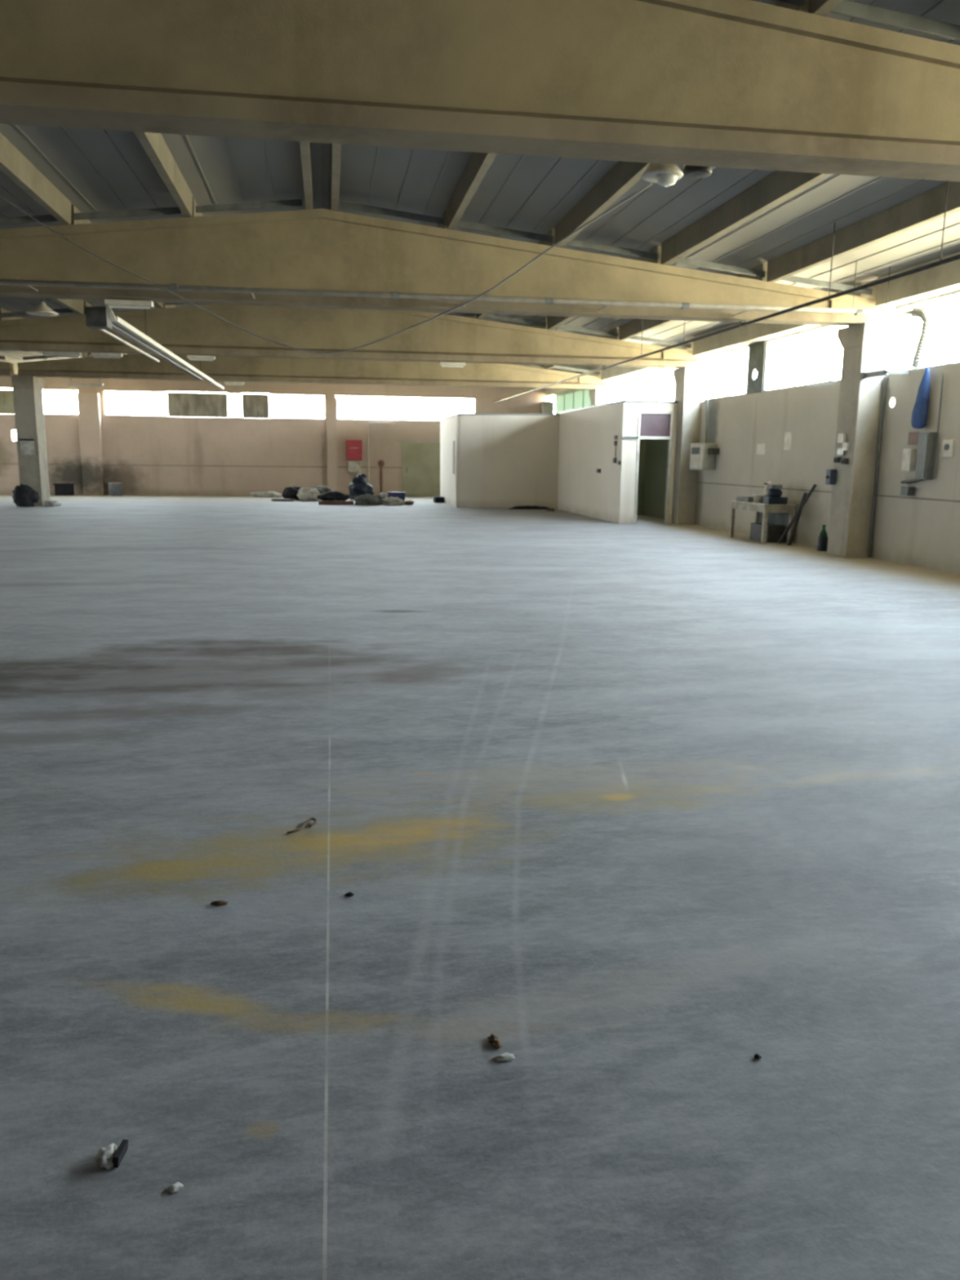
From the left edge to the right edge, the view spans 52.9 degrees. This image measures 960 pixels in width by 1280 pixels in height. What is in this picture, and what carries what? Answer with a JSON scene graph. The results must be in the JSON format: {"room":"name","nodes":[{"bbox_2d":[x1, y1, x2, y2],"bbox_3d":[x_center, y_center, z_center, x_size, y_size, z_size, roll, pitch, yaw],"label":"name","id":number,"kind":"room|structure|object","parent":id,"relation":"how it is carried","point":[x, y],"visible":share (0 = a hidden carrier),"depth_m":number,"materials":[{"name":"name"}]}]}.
{"room":"empty warehouse","nodes":[
{"label":"empty warehouse","id":0,"kind":"room"},
{"bbox_2d":[0,373,551,496],"bbox_3d":[-15.020,-8.198,36.641,36.200,5.300,0.200,-1,11,-9],"label":"wall","id":1,"kind":"structure","parent":0,"point":[149,441],"depth_m":37.53,"materials":[{"name":"paint"}]},
{"bbox_2d":[0,389,14,413],"bbox_3d":[-18.833,-8.879,35.856,3.310,0.875,0.070,-1,11,-9],"label":"board","id":2,"kind":"object","parent":1,"relation":"attached to","point":[6,402],"visible":0.69,"depth_m":36.03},
{"bbox_2d":[42,388,79,415],"bbox_3d":[-15.884,-8.971,36.345,1.530,0.950,0.060,-1,11,-9],"label":"window","id":3,"kind":"structure","parent":1,"relation":"in","point":[42,388],"depth_m":36.32,"materials":[{"name":"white glass"}]},
{"bbox_2d":[102,390,167,416],"bbox_3d":[-13.133,-9.021,36.773,2.300,0.950,0.060,-1,11,-9],"label":"window","id":4,"kind":"structure","parent":1,"relation":"in","point":[165,392],"depth_m":36.74,"materials":[{"name":"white glass"}]},
{"bbox_2d":[166,391,228,417],"bbox_3d":[-10.861,-9.044,37.100,2.250,0.915,0.060,-1,11,-9],"label":"board","id":5,"kind":"object","parent":1,"relation":"attached to","point":[179,404],"visible":1,"depth_m":37.09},
{"bbox_2d":[0,463,400,467],"bbox_3d":[-15.022,-6.697,36.828,36.200,0.030,0.014,-1,11,-9],"label":"trim","id":6,"kind":"structure","parent":1,"relation":"attached to","point":[0,464],"depth_m":37.54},
{"bbox_2d":[227,392,242,417],"bbox_3d":[-9.487,-9.087,37.342,0.520,0.950,0.060,-1,11,-9],"label":"window","id":7,"kind":"structure","parent":1,"relation":"in","point":[228,393],"depth_m":37.30,"materials":[{"name":"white glass"}]},
{"bbox_2d":[241,393,269,418],"bbox_3d":[-8.712,-9.083,37.435,1.020,0.915,0.060,-1,11,-9],"label":"board","id":8,"kind":"object","parent":1,"relation":"attached to","point":[254,406],"visible":1,"depth_m":37.42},
{"bbox_2d":[269,393,325,419],"bbox_3d":[-7.131,-9.130,37.709,2.150,0.950,0.060,-1,11,-9],"label":"window","id":9,"kind":"structure","parent":1,"relation":"in","point":[324,395],"depth_m":37.68,"materials":[{"name":"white glass"}]},
{"bbox_2d":[348,461,360,471],"bbox_3d":[-4.985,-6.886,38.295,0.490,0.430,0.140,-1,11,-9],"label":"sign","id":10,"kind":"object","parent":1,"relation":"attached to","point":[353,466],"visible":1,"depth_m":38.23,"materials":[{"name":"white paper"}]},
{"bbox_2d":[346,422,369,484],"bbox_3d":[-4.843,-7.360,38.203,0.900,2.500,0.217,-1,11,-9],"label":"cabinet","id":11,"kind":"object","parent":1,"relation":"attached to","point":[353,447],"visible":0.95,"depth_m":38.08,"materials":[{"name":"red metal"}]},
{"bbox_2d":[377,460,384,493],"bbox_3d":[-3.949,-6.469,38.548,0.260,1.420,0.115,-1,11,-9],"label":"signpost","id":12,"kind":"object","parent":1,"relation":"attached to","point":[380,463],"visible":0.92,"depth_m":38.48},
{"bbox_2d":[336,395,475,421],"bbox_3d":[-2.922,-9.206,38.365,5.530,0.950,0.060,-1,11,-9],"label":"window","id":13,"kind":"structure","parent":1,"relation":"in","point":[441,397],"depth_m":38.25,"materials":[{"name":"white glass"}]},
{"bbox_2d":[400,441,439,496],"bbox_3d":[-2.216,-6.869,38.750,2.000,2.150,0.100,-1,11,-9],"label":"door","id":14,"kind":"structure","parent":1,"relation":"in","point":[420,460],"depth_m":38.71,"materials":[{"name":"metal"}]},
{"bbox_2d":[0,494,959,1279],"bbox_3d":[-11.350,-0.989,13.770,36.750,0.250,48.500,-1,11,-9],"label":"floor","id":15,"kind":"structure","parent":0,"point":[649,808],"depth_m":3.56,"materials":[{"name":"concrete"}]},
{"bbox_2d":[11,483,39,506],"bbox_3d":[-13.487,-4.300,28.566,0.799,0.685,0.502,-1,11,-9],"label":"bag","id":16,"kind":"object","parent":15,"relation":"on","point":[24,495],"visible":1,"depth_m":28.44,"materials":[{"name":"fabric"}]},
{"bbox_2d":[11,375,50,506],"bbox_3d":[-13.576,-6.015,29.251,0.600,3.800,1.140,-1,11,-9],"label":"concrete column","id":17,"kind":"structure","parent":15,"relation":"on","point":[28,397],"depth_m":28.80,"materials":[{"name":"concrete"}]},
{"bbox_2d":[0,355,14,376],"bbox_3d":[-22.695,-8.390,27.085,17.900,1.469,0.400,-1,11,-9],"label":"roof beam","id":18,"kind":"structure","parent":17,"relation":"on","point":[6,369],"depth_m":28.39,"materials":[{"name":"grey concrete"}]},
{"bbox_2d":[18,438,35,454],"bbox_3d":[-13.489,-5.761,28.721,0.420,0.460,0.050,-1,11,-9],"label":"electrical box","id":19,"kind":"object","parent":17,"relation":"attached to","point":[27,446],"visible":1,"depth_m":28.71,"materials":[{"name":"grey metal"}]},
{"bbox_2d":[44,500,62,506],"bbox_3d":[-12.906,-4.136,29.109,0.490,0.176,0.453,-1,11,-9],"label":"lump","id":20,"kind":"object","parent":15,"relation":"on","point":[48,503],"visible":1,"depth_m":28.96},
{"bbox_2d":[52,483,75,495],"bbox_3d":[-15.696,-5.686,36.396,0.700,0.440,0.440,-1,11,-9],"label":"crate","id":21,"kind":"object","parent":15,"relation":"on","point":[60,489],"visible":1,"depth_m":36.21,"materials":[{"name":"plastic"}]},
{"bbox_2d":[76,392,105,495],"bbox_3d":[-14.736,-7.417,36.563,0.750,3.800,0.310,-1,11,-9],"label":"concrete column","id":22,"kind":"structure","parent":15,"relation":"on","point":[88,403],"depth_m":36.44,"materials":[{"name":"concrete"}]},
{"bbox_2d":[94,1139,128,1169],"bbox_3d":[-0.848,1.182,2.213,0.069,0.032,0.069,-1,11,-9],"label":"debris","id":23,"kind":"object","parent":15,"relation":"on","point":[108,1157],"visible":1,"depth_m":2.20,"materials":[{"name":"paper"}]},
{"bbox_2d":[107,482,122,495],"bbox_3d":[-13.868,-5.741,36.677,0.530,0.485,0.530,-1,11,-9],"label":"box","id":24,"kind":"object","parent":15,"relation":"on","point":[114,488],"visible":1,"depth_m":36.48,"materials":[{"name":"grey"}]},
{"bbox_2d":[168,1182,183,1193],"bbox_3d":[-0.675,1.211,2.134,0.027,0.010,0.031,10,14,41],"label":"crumb","id":25,"kind":"object","parent":15,"relation":"on","point":[174,1188],"visible":1,"depth_m":2.13,"materials":[{"name":"concrete"}]},
{"bbox_2d":[210,899,228,906],"bbox_3d":[-0.941,0.948,3.485,0.066,0.015,0.028,-1,11,-9],"label":"chip","id":26,"kind":"object","parent":15,"relation":"on","point":[218,903],"visible":1,"depth_m":3.48,"materials":[{"name":"brown plant"}]},
{"bbox_2d":[249,490,282,497],"bbox_3d":[-8.147,-5.571,36.782,1.266,0.237,0.666,-1,11,-9],"label":"pile","id":27,"kind":"object","parent":15,"relation":"on","point":[261,494],"visible":0.98,"depth_m":36.57,"materials":[{"name":"white fabric"}]},
{"bbox_2d":[271,497,296,501],"bbox_3d":[-6.861,-4.909,33.736,0.889,0.102,0.391,-1,11,-9],"label":"sack","id":28,"kind":"object","parent":15,"relation":"on","point":[276,499],"visible":1,"depth_m":33.59,"materials":[{"name":"grey fabric"}]},
{"bbox_2d":[281,485,302,500],"bbox_3d":[-6.629,-5.261,34.531,0.946,0.502,0.589,-1,11,-9],"label":"bag","id":29,"kind":"object","parent":15,"relation":"on","point":[290,492],"visible":0.6,"depth_m":34.32,"materials":[{"name":"fabric"}]},
{"bbox_2d":[287,817,316,834],"bbox_3d":[-0.769,0.812,4.202,0.049,0.020,0.177,6,12,27],"label":"wire","id":30,"kind":"object","parent":15,"relation":"on","point":[306,822],"visible":1,"depth_m":4.21,"materials":[{"name":"brown metal"}]},
{"bbox_2d":[297,487,320,501],"bbox_3d":[-5.991,-5.144,33.995,0.916,0.488,0.584,-1,11,-9],"label":"bag","id":31,"kind":"object","parent":15,"relation":"on","point":[304,494],"visible":0.95,"depth_m":33.79,"materials":[{"name":"white fabric"}]},
{"bbox_2d":[315,485,332,500],"bbox_3d":[-5.695,-5.302,34.778,0.887,0.511,0.510,-1,11,-9],"label":"sack","id":32,"kind":"object","parent":15,"relation":"on","point":[321,489],"visible":0.38,"depth_m":34.64,"materials":[{"name":"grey fabric"}]},
{"bbox_2d":[325,397,337,491],"bbox_3d":[-5.831,-7.580,37.961,0.400,3.800,0.290,-1,11,-9],"label":"concrete column","id":33,"kind":"structure","parent":15,"relation":"on","point":[331,402],"depth_m":37.81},
{"bbox_2d":[318,500,353,505],"bbox_3d":[-4.779,-4.563,32.013,1.140,0.115,0.900,-1,11,-9],"label":"pallet","id":34,"kind":"object","parent":15,"relation":"on","point":[320,502],"visible":0.94,"depth_m":31.64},
{"bbox_2d":[315,490,350,500],"bbox_3d":[-4.889,-4.818,32.148,1.136,0.320,0.698,-1,11,-9],"label":"cloth","id":35,"kind":"object","parent":34,"relation":"on","point":[331,495],"visible":1,"depth_m":31.97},
{"bbox_2d":[348,473,373,499],"bbox_3d":[-4.027,-5.200,32.689,0.749,0.890,0.813,11,15,43],"label":"sack","id":36,"kind":"object","parent":34,"relation":"on","point":[359,486],"visible":0.8,"depth_m":32.47,"materials":[{"name":"blue plastic"}]},
{"bbox_2d":[353,493,381,505],"bbox_3d":[-3.718,-4.656,31.858,0.915,0.380,0.673,-1,11,-9],"label":"tarp","id":37,"kind":"object","parent":15,"relation":"on","point":[367,499],"visible":1,"depth_m":31.65,"materials":[{"name":"grey fabric"}]},
{"bbox_2d":[380,496,404,505],"bbox_3d":[-2.895,-4.609,31.951,0.801,0.269,0.527,-1,11,-9],"label":"crumpled cloth","id":38,"kind":"object","parent":15,"relation":"on","point":[391,500],"visible":1,"depth_m":31.78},
{"bbox_2d":[386,491,406,501],"bbox_3d":[-2.826,-4.804,32.639,0.640,0.400,0.460,-1,11,-9],"label":"storage bin","id":39,"kind":"object","parent":15,"relation":"on","point":[401,495],"visible":0.55,"depth_m":32.43,"materials":[{"name":"plastic"}]},
{"bbox_2d":[433,496,444,502],"bbox_3d":[-1.459,-4.967,34.113,0.320,0.200,0.700,-1,11,-9],"label":"box","id":40,"kind":"object","parent":15,"relation":"on","point":[436,499],"visible":1,"depth_m":33.77,"materials":[{"name":"plastic"}]},
{"bbox_2d":[487,1032,502,1048],"bbox_3d":[0.040,1.111,2.677,0.029,0.018,0.063,-4,12,-22],"label":"dry leaf","id":41,"kind":"object","parent":15,"relation":"on","point":[493,1038],"visible":1,"depth_m":2.67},
{"bbox_2d":[492,1052,515,1062],"bbox_3d":[0.063,1.128,2.608,0.064,0.012,0.028,-1,11,-9],"label":"crumb","id":42,"kind":"object","parent":15,"relation":"on","point":[506,1056],"visible":1,"depth_m":2.60,"materials":[{"name":"concrete"}]},
{"bbox_2d":[508,505,549,509],"bbox_3d":[1.597,-4.161,30.276,1.466,0.115,0.330,-1,11,-9],"label":"pile","id":43,"kind":"object","parent":15,"relation":"on","point":[528,507],"visible":0.96,"depth_m":30.19,"materials":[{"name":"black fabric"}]},
{"bbox_2d":[540,401,554,413],"bbox_3d":[2.670,-7.734,39.286,0.450,3.800,0.730,-1,11,-9],"label":"concrete column","id":44,"kind":"structure","parent":15,"relation":"on","point":[546,407],"depth_m":38.65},
{"bbox_2d":[589,388,608,405],"bbox_3d":[3.867,-6.306,31.835,0.430,3.800,0.870,-1,11,-9],"label":"concrete column","id":45,"kind":"structure","parent":15,"relation":"on","point":[597,396],"depth_m":31.14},
{"bbox_2d":[17,352,605,389],"bbox_3d":[-4.814,-8.714,29.872,17.900,1.469,0.400,-1,11,-9],"label":"roof beam","id":46,"kind":"structure","parent":45,"relation":"on","point":[131,366],"depth_m":29.82,"materials":[{"name":"grey concrete"}]},
{"bbox_2d":[224,381,244,385],"bbox_3d":[-7.540,-7.885,29.596,0.600,0.138,0.160,-1,11,-9],"label":"ceiling lamp","id":47,"kind":"object","parent":46,"relation":"hanging from","point":[227,383],"visible":1,"depth_m":29.55,"materials":[{"name":"white paint"}]},
{"bbox_2d":[671,366,703,524],"bbox_3d":[5.094,-4.817,24.071,0.450,3.800,0.870,-1,11,-9],"label":"concrete column","id":48,"kind":"structure","parent":15,"relation":"on","point":[688,380],"depth_m":23.70,"materials":[{"name":"concrete"}]},
{"bbox_2d":[0,302,697,368],"bbox_3d":[-3.577,-7.226,22.109,17.900,1.469,0.400,-1,11,-9],"label":"roof beam","id":49,"kind":"structure","parent":48,"relation":"on","point":[188,330],"depth_m":22.11,"materials":[{"name":"grey concrete"}]},
{"bbox_2d":[41,351,81,357],"bbox_3d":[-9.266,-6.344,21.372,0.800,0.138,0.160,-1,11,-9],"label":"ceiling lamp","id":50,"kind":"object","parent":49,"relation":"hanging from","point":[47,353],"visible":1,"depth_m":21.32,"materials":[{"name":"white paint"}]},
{"bbox_2d":[90,351,122,358],"bbox_3d":[-8.328,-6.361,21.518,0.650,0.138,0.160,-1,11,-9],"label":"ceiling lamp","id":51,"kind":"object","parent":49,"relation":"hanging from","point":[97,355],"visible":1,"depth_m":21.47,"materials":[{"name":"white paint"}]},
{"bbox_2d":[84,303,223,389],"bbox_3d":[-6.979,-6.899,22.351,0.380,1.340,16.500,-1,11,-9],"label":"rail","id":52,"kind":"object","parent":49,"relation":"hanging from","point":[102,318],"visible":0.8,"depth_m":16.89,"materials":[{"name":"metal"}]},
{"bbox_2d":[111,322,202,380],"bbox_3d":[-6.706,-6.021,20.502,0.120,0.090,11.900,-1,11,-9],"label":"fluorescent light","id":53,"kind":"object","parent":52,"relation":"on","point":[115,327],"depth_m":18.71,"materials":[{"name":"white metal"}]},
{"bbox_2d":[186,355,215,360],"bbox_3d":[-6.313,-6.397,21.832,0.600,0.138,0.160,-1,11,-9],"label":"ceiling lamp","id":54,"kind":"object","parent":49,"relation":"hanging from","point":[192,357],"visible":1,"depth_m":21.79,"materials":[{"name":"white paint"}]},
{"bbox_2d":[440,361,466,367],"bbox_3d":[-0.642,-6.500,22.716,0.600,0.138,0.160,-1,11,-9],"label":"ceiling lamp","id":55,"kind":"object","parent":49,"relation":"hanging from","point":[445,364],"visible":1,"depth_m":22.67,"materials":[{"name":"white paint"}]},
{"bbox_2d":[494,181,959,403],"bbox_3d":[3.138,-6.842,22.325,0.080,0.975,32.900,-1,11,-9],"label":"conduit","id":56,"kind":"object","parent":49,"relation":"hanging from","point":[742,323],"visible":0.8,"depth_m":13.47,"materials":[{"name":"black metal"}]},
{"bbox_2d":[728,500,796,543],"bbox_3d":[5.683,-2.402,19.532,0.670,0.760,1.660,-1,11,-9],"label":"work table","id":57,"kind":"object","parent":15,"relation":"on","point":[765,513],"visible":0.77,"depth_m":19.09,"materials":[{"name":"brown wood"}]},
{"bbox_2d":[736,496,753,502],"bbox_3d":[5.564,-2.890,19.821,0.360,0.090,0.580,-1,11,-9],"label":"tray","id":58,"kind":"object","parent":57,"relation":"on","point":[744,499],"visible":0.69,"depth_m":19.75,"materials":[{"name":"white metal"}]},
{"bbox_2d":[753,492,764,502],"bbox_3d":[5.557,-2.840,19.222,0.220,0.214,0.227,-1,11,-9],"label":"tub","id":59,"kind":"object","parent":57,"relation":"on","point":[756,497],"visible":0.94,"depth_m":19.15,"materials":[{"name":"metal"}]},
{"bbox_2d":[763,482,787,504],"bbox_3d":[5.768,-2.863,18.835,0.400,0.408,0.392,-1,11,-9],"label":"machine","id":60,"kind":"object","parent":57,"relation":"on","point":[774,496],"visible":1,"depth_m":18.71,"materials":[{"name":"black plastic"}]},
{"bbox_2d":[750,522,783,542],"bbox_3d":[5.771,-2.165,19.416,0.340,0.340,0.800,-1,11,-9],"label":"crate","id":61,"kind":"object","parent":15,"relation":"on","point":[774,531],"visible":0.77,"depth_m":19.05,"materials":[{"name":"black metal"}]},
{"bbox_2d":[786,493,807,545],"bbox_3d":[6.058,-2.311,18.434,0.330,1.000,0.040,-1,11,-9],"label":"plank","id":62,"kind":"object","parent":15,"relation":"on","point":[796,522],"visible":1,"depth_m":18.44,"materials":[{"name":"black wood"}]},
{"bbox_2d":[777,484,816,543],"bbox_3d":[6.031,-2.391,18.342,0.056,1.160,0.750,-7,13,-36],"label":"bar","id":63,"kind":"object","parent":15,"relation":"on","point":[814,486],"visible":1,"depth_m":18.31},
{"bbox_2d":[817,524,828,551],"bbox_3d":[6.186,-1.840,17.380,0.180,0.470,0.180,-1,11,-9],"label":"bottle","id":64,"kind":"object","parent":15,"relation":"on","point":[822,544],"visible":0.99,"depth_m":17.33,"materials":[{"name":"green glass"}]},
{"bbox_2d":[826,322,891,557],"bbox_3d":[6.331,-3.329,16.309,0.450,3.800,0.870,-1,11,-9],"label":"concrete column","id":65,"kind":"structure","parent":15,"relation":"on","point":[864,345],"depth_m":16.00,"materials":[{"name":"concrete"}]},
{"bbox_2d":[0,199,882,326],"bbox_3d":[-2.340,-5.738,14.347,17.900,1.469,0.400,-1,11,-9],"label":"roof beam","id":66,"kind":"structure","parent":65,"relation":"on","point":[311,249],"depth_m":14.36,"materials":[{"name":"grey concrete"}]},
{"bbox_2d":[104,299,153,309],"bbox_3d":[-5.115,-4.908,14.064,0.660,0.138,0.160,-1,11,-9],"label":"ceiling lamp","id":67,"kind":"object","parent":66,"relation":"hanging from","point":[121,304],"visible":1,"depth_m":14.02,"materials":[{"name":"white paint"}]},
{"bbox_2d":[0,261,933,368],"bbox_3d":[-0.028,-4.864,13.965,13.620,1.548,1.401,-1,11,-9],"label":"pipe","id":68,"kind":"object","parent":66,"relation":"hanging from","point":[923,313],"visible":1,"depth_m":13.78,"materials":[{"name":"plastic"}]},
{"bbox_2d":[825,469,836,484],"bbox_3d":[6.004,-2.793,16.519,0.150,0.260,0.130,-1,11,-9],"label":"box","id":69,"kind":"object","parent":65,"relation":"attached to","point":[831,474],"visible":1,"depth_m":16.47,"materials":[{"name":"blue plastic"}]},
{"bbox_2d":[837,433,846,442],"bbox_3d":[6.087,-3.395,16.211,0.060,0.150,0.170,-1,11,-9],"label":"junction box","id":70,"kind":"object","parent":65,"relation":"attached to","point":[842,437],"visible":1,"depth_m":16.15,"materials":[{"name":"white paint"}]},
{"bbox_2d":[0,0,959,373],"bbox_3d":[-11.272,-5.992,12.849,36.700,1.155,48.350,-1,11,-9],"label":"ceiling","id":71,"kind":"structure","parent":0,"point":[780,224],"depth_m":12.96,"materials":[{"name":"metal"}]},
{"bbox_2d":[26,297,58,315],"bbox_3d":[-7.235,-5.839,15.866,0.500,0.910,0.500,-1,11,-9],"label":"ceiling lamp","id":72,"kind":"object","parent":71,"relation":"hanging from","point":[41,308],"visible":0.96,"depth_m":15.87,"materials":[{"name":"metal"}]},
{"bbox_2d":[66,377,103,386],"bbox_3d":[-12.658,-8.626,30.855,1.100,0.988,0.160,-1,11,-9],"label":"ceiling lamp","id":73,"kind":"object","parent":71,"relation":"hanging from","point":[91,384],"visible":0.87,"depth_m":30.88,"materials":[{"name":"white paint"}]},
{"bbox_2d":[0,182,652,354],"bbox_3d":[-2.344,-4.249,10.355,8.965,2.282,0.529,7,12,29],"label":"cable","id":74,"kind":"object","parent":71,"relation":"hanging from","point":[651,184],"visible":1,"depth_m":10.14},
{"bbox_2d":[0,0,959,182],"bbox_3d":[-1.103,-4.250,6.584,17.900,1.469,0.400,-1,11,-9],"label":"roof beam","id":75,"kind":"structure","parent":71,"relation":"attached to","point":[744,84],"depth_m":6.76,"materials":[{"name":"grey concrete"}]},
{"bbox_2d":[641,163,715,186],"bbox_3d":[1.653,-4.264,7.897,0.650,1.030,0.340,-1,11,-9],"label":"lamp","id":76,"kind":"object","parent":71,"relation":"hanging from","point":[665,175],"visible":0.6,"depth_m":7.91,"materials":[{"name":"metal"}]},
{"bbox_2d":[441,413,559,419],"bbox_3d":[1.889,-6.921,29.351,4.780,0.090,11.850,-1,11,-9],"label":"trim","id":77,"kind":"structure","parent":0,"point":[457,414],"depth_m":30.25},
{"bbox_2d":[440,402,677,523],"bbox_3d":[1.886,-5.472,29.577,4.870,2.960,11.950,-1,11,-9],"label":"wall","id":78,"kind":"structure","parent":0,"point":[503,461],"depth_m":30.28,"materials":[{"name":"paint"}]},
{"bbox_2d":[558,400,678,413],"bbox_3d":[3.684,-6.484,26.948,1.430,0.050,6.730,-1,11,-9],"label":"trim","id":79,"kind":"structure","parent":78,"relation":"attached to","point":[620,401],"depth_m":23.79,"materials":[{"name":"white metal"}]},
{"bbox_2d":[623,410,673,523],"bbox_3d":[4.141,-4.293,24.041,1.260,2.760,0.170,-1,11,-9],"label":"door frame","id":80,"kind":"structure","parent":78,"relation":"in","point":[651,424],"depth_m":23.90,"materials":[{"name":"white paint"}]},
{"bbox_2d":[636,439,667,519],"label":"door","id":81,"kind":"structure","parent":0,"point":[653,453],"depth_m":27.03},
{"bbox_2d":[553,284,959,574],"bbox_3d":[6.678,-3.702,16.148,0.200,4.600,47.950,-1,11,-9],"label":"wall","id":82,"kind":"structure","parent":0,"point":[920,533],"depth_m":17.74,"materials":[{"name":"concrete"}]},
{"bbox_2d":[545,368,601,395],"bbox_3d":[3.376,-9.421,35.241,0.260,0.520,7.650,-1,11,-9],"label":"trim","id":83,"kind":"structure","parent":82,"relation":"attached to","point":[549,392],"depth_m":36.96,"materials":[{"name":"concrete"}]},
{"bbox_2d":[555,382,607,413],"bbox_3d":[3.603,-8.615,35.241,0.060,1.060,7.120,-1,11,-9],"label":"window","id":84,"kind":"structure","parent":82,"relation":"in","point":[578,398],"depth_m":35.94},
{"bbox_2d":[601,339,693,381],"bbox_3d":[4.623,-7.921,27.415,0.260,0.520,7.520,-1,11,-9],"label":"trim","id":85,"kind":"structure","parent":82,"relation":"attached to","point":[611,373],"depth_m":28.90,"materials":[{"name":"concrete"}]},
{"bbox_2d":[610,358,698,402],"bbox_3d":[4.821,-7.150,27.600,0.060,1.060,7.370,-1,11,-9],"label":"window","id":86,"kind":"structure","parent":82,"relation":"in","point":[658,369],"depth_m":28.27,"materials":[{"name":"white metal"}]},
{"bbox_2d":[689,399,719,470],"bbox_3d":[5.332,-4.868,22.847,0.355,1.641,1.000,-1,11,-9],"label":"meter box","id":87,"kind":"object","parent":82,"relation":"attached to","point":[703,455],"visible":1,"depth_m":22.71,"materials":[{"name":"metal"}]},
{"bbox_2d":[708,448,719,454],"bbox_3d":[5.467,-4.409,22.534,0.200,0.140,0.180,-1,11,-9],"label":"switch","id":88,"kind":"object","parent":87,"relation":"attached to","point":[711,451],"depth_m":22.45,"materials":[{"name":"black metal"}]},
{"bbox_2d":[703,345,748,400],"bbox_3d":[5.681,-6.115,22.200,0.060,1.060,2.500,-1,11,-9],"label":"window","id":89,"kind":"structure","parent":82,"relation":"in","point":[726,352],"depth_m":22.26,"materials":[{"name":"white metal"}]},
{"bbox_2d":[746,340,766,394],"bbox_3d":[5.921,-5.808,20.597,0.090,1.060,0.800,-1,11,-9],"label":"board","id":90,"kind":"object","parent":82,"relation":"attached to","point":[757,351],"visible":0.97,"depth_m":20.55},
{"bbox_2d":[755,443,765,454],"bbox_3d":[5.918,-4.024,20.320,0.003,0.220,0.400,-1,11,-9],"label":"paper notice","id":91,"kind":"object","parent":82,"relation":"attached to","point":[760,447],"visible":1,"depth_m":20.30,"materials":[{"name":"paper"}]},
{"bbox_2d":[693,283,875,355],"bbox_3d":[5.859,-6.433,19.653,0.260,0.520,7.520,-1,11,-9],"label":"trim","id":92,"kind":"structure","parent":82,"relation":"attached to","point":[751,333],"depth_m":20.49,"materials":[{"name":"metal"}]},
{"bbox_2d":[783,431,791,449],"bbox_3d":[6.105,-3.949,19.127,0.003,0.340,0.280,-1,11,-9],"label":"paper notice","id":93,"kind":"object","parent":82,"relation":"attached to","point":[788,435],"visible":1,"depth_m":19.11,"materials":[{"name":"paper"}]},
{"bbox_2d":[763,325,840,391],"bbox_3d":[6.238,-5.354,18.225,0.210,1.060,4.070,-1,11,-9],"label":"window","id":94,"kind":"structure","parent":82,"relation":"in","point":[833,327],"depth_m":18.82,"materials":[{"name":"white metal"}]},
{"bbox_2d":[697,481,959,502],"bbox_3d":[6.568,-2.467,16.367,0.014,0.026,47.950,-1,11,-9],"label":"trim","id":95,"kind":"structure","parent":82,"relation":"attached to","point":[905,497],"depth_m":17.59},
{"bbox_2d":[868,377,886,556],"bbox_3d":[6.581,-2.839,15.963,0.046,2.930,0.046,3,11,13],"label":"pipe","id":96,"kind":"object","parent":82,"relation":"attached to","point":[884,378],"visible":1,"depth_m":15.94,"materials":[{"name":"grey metal"}]},
{"bbox_2d":[862,369,909,378],"bbox_3d":[6.468,-4.242,15.388,0.430,0.100,0.640,-1,11,-9],"label":"steel rail","id":97,"kind":"object","parent":82,"relation":"attached to","point":[883,372],"visible":1,"depth_m":15.20,"materials":[{"name":"grey metal"}]},
{"bbox_2d":[901,448,915,471],"bbox_3d":[6.707,-2.819,15.091,0.100,0.340,0.220,-1,11,-9],"label":"switch box","id":98,"kind":"object","parent":82,"relation":"attached to","point":[908,455],"visible":1,"depth_m":15.01,"materials":[{"name":"white paint"}]},
{"bbox_2d":[900,479,924,495],"bbox_3d":[6.719,-2.384,15.001,0.120,0.280,0.480,-1,11,-9],"label":"socket","id":99,"kind":"object","parent":82,"relation":"attached to","point":[904,491],"visible":0.98,"depth_m":15.02,"materials":[{"name":"plastic"}]},
{"bbox_2d":[907,431,919,444],"bbox_3d":[6.758,-3.142,15.027,0.008,0.200,0.280,-1,11,-9],"label":"plate","id":100,"kind":"object","parent":82,"relation":"attached to","point":[913,439],"visible":0.82,"depth_m":15.03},
{"bbox_2d":[875,251,959,306],"bbox_3d":[7.127,-4.908,11.696,0.260,0.520,7.920,-1,11,-9],"label":"trim","id":101,"kind":"structure","parent":82,"relation":"attached to","point":[945,277],"depth_m":14.42,"materials":[{"name":"metal"}]},
{"bbox_2d":[911,364,932,428],"bbox_3d":[6.722,-3.694,14.668,0.154,0.938,0.355,-1,11,-9],"label":"bag","id":102,"kind":"object","parent":82,"relation":"hanging from","point":[919,413],"visible":1,"depth_m":14.57,"materials":[{"name":"plastic"}]},
{"bbox_2d":[889,289,959,371],"bbox_3d":[7.300,-4.166,12.036,0.060,1.060,7.450,-1,11,-9],"label":"window","id":103,"kind":"structure","parent":82,"relation":"in","point":[954,294],"depth_m":14.57,"materials":[{"name":"white metal"}]},
{"bbox_2d":[915,372,944,479],"bbox_3d":[6.760,-3.201,14.479,0.160,1.560,0.322,-1,11,-9],"label":"box","id":104,"kind":"object","parent":82,"relation":"attached to","point":[928,441],"visible":1,"depth_m":14.48,"materials":[{"name":"grey metal"}]},
{"bbox_2d":[941,440,954,457],"bbox_3d":[6.882,-2.806,14.131,0.050,0.237,0.272,-1,11,-9],"label":"wall socket","id":105,"kind":"object","parent":82,"relation":"attached to","point":[948,446],"visible":1,"depth_m":14.12,"materials":[{"name":"white paint"}]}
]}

